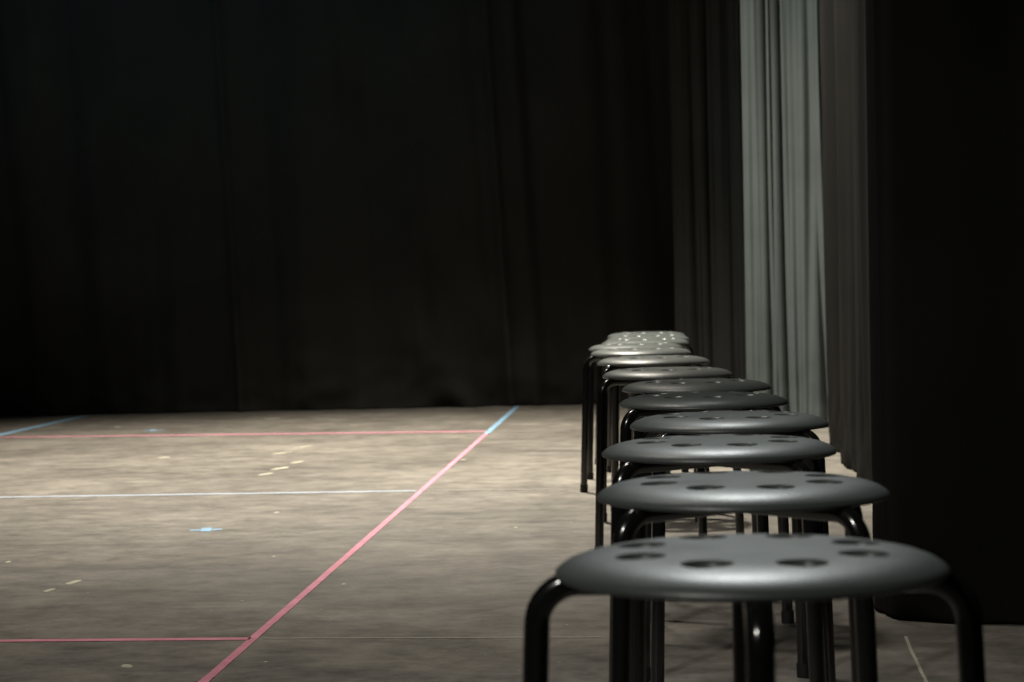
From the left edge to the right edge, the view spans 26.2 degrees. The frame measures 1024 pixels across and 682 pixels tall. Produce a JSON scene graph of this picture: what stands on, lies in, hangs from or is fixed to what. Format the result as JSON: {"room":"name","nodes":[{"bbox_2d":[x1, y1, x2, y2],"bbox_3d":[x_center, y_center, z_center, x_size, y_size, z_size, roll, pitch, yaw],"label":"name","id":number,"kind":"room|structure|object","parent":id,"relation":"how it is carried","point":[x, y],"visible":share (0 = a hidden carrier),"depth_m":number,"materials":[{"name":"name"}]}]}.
{"room":"theater stage","nodes":[
{"label":"theater stage","id":0,"kind":"room"},
{"bbox_2d":[0,404,1023,681],"bbox_3d":[-1.637,0.611,5.568,9.700,0.100,14.100,-1,2,0],"label":"floor","id":1,"kind":"structure","parent":0,"point":[452,563],"depth_m":5.54,"materials":[{"name":"wood"}]},
{"bbox_2d":[0,416,86,435],"bbox_3d":[-2.506,0.469,9.564,0.054,0.001,4.602,-1,2,5],"label":"tape","id":2,"kind":"object","parent":1,"relation":"on","point":[73,418],"visible":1,"depth_m":11.06,"materials":[{"name":"blue plastic"}]},
{"bbox_2d":[0,637,248,641],"bbox_3d":[-1.521,0.592,4.311,2.042,0.001,0.030,-1,2,4],"label":"tape","id":3,"kind":"object","parent":1,"relation":"on","point":[221,638],"visible":1,"depth_m":4.25,"materials":[{"name":"plastic"}]},
{"bbox_2d":[190,528,221,530],"bbox_3d":[-0.856,0.528,6.155,0.083,0.001,0.083,0,2,39],"label":"cross","id":4,"kind":"object","parent":1,"relation":"on","point":[202,529],"visible":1,"depth_m":6.15,"materials":[{"name":"blue plastic"}]},
{"bbox_2d":[0,490,415,497],"bbox_3d":[-2.106,0.523,7.277,3.593,0.001,0.036,-1,2,3],"label":"tape","id":5,"kind":"object","parent":1,"relation":"on","point":[396,490],"visible":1,"depth_m":7.21,"materials":[{"name":"white plastic"}]},
{"bbox_2d":[0,431,485,437],"bbox_3d":[-2.097,0.443,10.206,3.996,0.001,0.048,-1,2,7],"label":"tape","id":6,"kind":"object","parent":1,"relation":"on","point":[431,431],"visible":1,"depth_m":10.09,"materials":[{"name":"plastic"}]},
{"bbox_2d":[5,413,666,667],"bbox_3d":[-0.937,0.492,7.511,3.050,0.001,8.070,-1,2,0],"label":"scuffs","id":7,"kind":"object","parent":1,"relation":"on","point":[74,581],"visible":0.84,"depth_m":6.03,"materials":[{"name":"beige paint"}]},
{"bbox_2d":[0,0,674,415],"bbox_3d":[-2.193,-2.054,11.872,8.101,4.901,0.176,-1,2,0],"label":"stage curtain","id":8,"kind":"object","parent":1,"relation":"on","point":[206,205],"visible":0.77,"depth_m":11.92,"materials":[{"name":"black fabric"}]},
{"bbox_2d":[198,434,486,681],"bbox_3d":[-0.377,0.522,5.991,0.020,0.001,7.637,-1,2,4],"label":"tape","id":9,"kind":"object","parent":1,"relation":"on","point":[273,620],"visible":1,"depth_m":5.00,"materials":[{"name":"pink plastic"}]},
{"bbox_2d":[263,637,600,638],"bbox_3d":[-0.155,0.566,4.199,0.652,0.001,0.009,-1,2,6],"label":"floor seam","id":10,"kind":"object","parent":1,"relation":"on","point":[336,637],"visible":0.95,"depth_m":4.21,"materials":[{"name":"red plastic"}]},
{"bbox_2d":[485,406,519,432],"bbox_3d":[-0.043,0.383,10.843,0.027,0.001,2.072,-1,2,4],"label":"tape","id":11,"kind":"object","parent":1,"relation":"on","point":[512,410],"visible":1,"depth_m":10.70,"materials":[{"name":"blue plastic"}]},
{"bbox_2d":[580,347,693,492],"bbox_3d":[0.415,0.251,7.028,0.320,0.456,0.320,0,2,44],"label":"round stool","id":12,"kind":"object","parent":1,"relation":"on","point":[598,355],"visible":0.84,"depth_m":7.00,"materials":[{"name":"grey plastic"}]},
{"bbox_2d":[588,343,688,479],"bbox_3d":[0.428,0.236,7.545,0.320,0.456,0.320,-1,2,16],"label":"round stool","id":13,"kind":"object","parent":1,"relation":"on","point":[613,345],"visible":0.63,"depth_m":7.45,"materials":[{"name":"grey plastic"}]},
{"bbox_2d":[595,338,693,464],"bbox_3d":[0.495,0.220,8.094,0.320,0.456,0.320,0,2,35],"label":"round stool","id":14,"kind":"object","parent":1,"relation":"on","point":[685,344],"visible":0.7,"depth_m":8.04,"materials":[{"name":"grey plastic"}]},
{"bbox_2d":[602,332,690,436],"bbox_3d":[0.559,0.191,9.084,0.320,0.456,0.320,0,2,31],"label":"round stool","id":15,"kind":"object","parent":1,"relation":"on","point":[623,333],"visible":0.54,"depth_m":9.00,"materials":[{"name":"grey plastic"}]},
{"bbox_2d":[607,335,688,434],"bbox_3d":[0.534,0.205,8.589,0.320,0.456,0.320,-1,2,7],"label":"round stool","id":16,"kind":"object","parent":1,"relation":"on","point":[625,336],"visible":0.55,"depth_m":8.51,"materials":[{"name":"grey plastic"}]},
{"bbox_2d":[597,355,709,521],"bbox_3d":[0.406,0.272,6.258,0.320,0.456,0.320,-1,2,14],"label":"round stool","id":17,"kind":"object","parent":1,"relation":"on","point":[624,362],"visible":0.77,"depth_m":6.16,"materials":[{"name":"grey plastic"}]},
{"bbox_2d":[594,367,744,548],"bbox_3d":[0.387,0.295,5.422,0.320,0.456,0.320,-1,2,20],"label":"round stool","id":18,"kind":"object","parent":1,"relation":"on","point":[627,376],"visible":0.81,"depth_m":5.35,"materials":[{"name":"grey plastic"}]},
{"bbox_2d":[622,378,770,533],"bbox_3d":[0.402,0.313,4.752,0.320,0.456,0.320,-1,2,5],"label":"round stool","id":19,"kind":"object","parent":1,"relation":"on","point":[696,384],"visible":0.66,"depth_m":4.64,"materials":[{"name":"grey plastic"}]},
{"bbox_2d":[619,391,793,623],"bbox_3d":[0.368,0.329,4.191,0.320,0.456,0.320,-1,2,16],"label":"round stool","id":20,"kind":"object","parent":1,"relation":"on","point":[647,405],"visible":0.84,"depth_m":4.09,"materials":[{"name":"grey plastic"}]},
{"bbox_2d":[668,0,746,378],"bbox_3d":[1.060,-2.108,11.326,0.562,4.900,0.059,0,2,27],"label":"curtain","id":21,"kind":"object","parent":1,"relation":"on","point":[704,35],"visible":0.49,"depth_m":11.39,"materials":[{"name":"black fabric"}]},
{"bbox_2d":[602,434,836,681],"bbox_3d":[0.288,0.362,3.020,0.320,0.456,0.320,-1,2,13],"label":"round stool","id":22,"kind":"object","parent":1,"relation":"on","point":[643,456],"visible":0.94,"depth_m":2.91,"materials":[{"name":"grey plastic"}]},
{"bbox_2d":[630,410,835,681],"bbox_3d":[0.355,0.346,3.567,0.320,0.456,0.320,-1,2,4],"label":"round stool","id":23,"kind":"object","parent":1,"relation":"on","point":[784,423],"visible":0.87,"depth_m":3.45,"materials":[{"name":"grey plastic"}]},
{"bbox_2d":[597,471,889,681],"bbox_3d":[0.258,0.379,2.425,0.320,0.456,0.320,-1,2,5],"label":"round stool","id":24,"kind":"object","parent":1,"relation":"on","point":[837,498],"visible":0.98,"depth_m":2.31,"materials":[{"name":"grey plastic"}]},
{"bbox_2d":[522,533,985,681],"bbox_3d":[0.199,0.398,1.805,0.320,0.456,0.320,0,2,45],"label":"round stool","id":25,"kind":"object","parent":1,"relation":"on","point":[750,572],"visible":1,"depth_m":1.73,"materials":[{"name":"grey plastic"}]},
{"bbox_2d":[740,0,828,425],"bbox_3d":[1.230,-2.069,9.752,0.526,4.900,0.074,0,2,35],"label":"curtain","id":26,"kind":"object","parent":1,"relation":"on","point":[781,65],"visible":0.69,"depth_m":9.82,"materials":[{"name":"grey fabric"}]},
{"bbox_2d":[821,0,871,480],"bbox_3d":[1.083,-1.986,6.849,0.108,4.900,3.426,-1,2,5],"label":"curtain","id":27,"kind":"object","parent":1,"relation":"on","point":[843,22],"visible":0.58,"depth_m":7.61,"materials":[{"name":"black fabric"}]},
{"bbox_2d":[904,636,927,681],"bbox_3d":[0.697,0.560,3.761,0.008,0.001,0.681,-1,2,6],"label":"white chalk line","id":28,"kind":"object","parent":1,"relation":"on","point":[905,637],"visible":1,"depth_m":3.85,"materials":[{"name":"paint"}]},
{"bbox_2d":[865,0,1023,623],"bbox_3d":[1.583,-1.923,4.143,1.918,4.900,0.506,-1,2,20],"label":"curtain","id":29,"kind":"object","parent":1,"relation":"on","point":[945,78],"visible":0.85,"depth_m":4.22,"materials":[{"name":"black fabric"}]}
]}

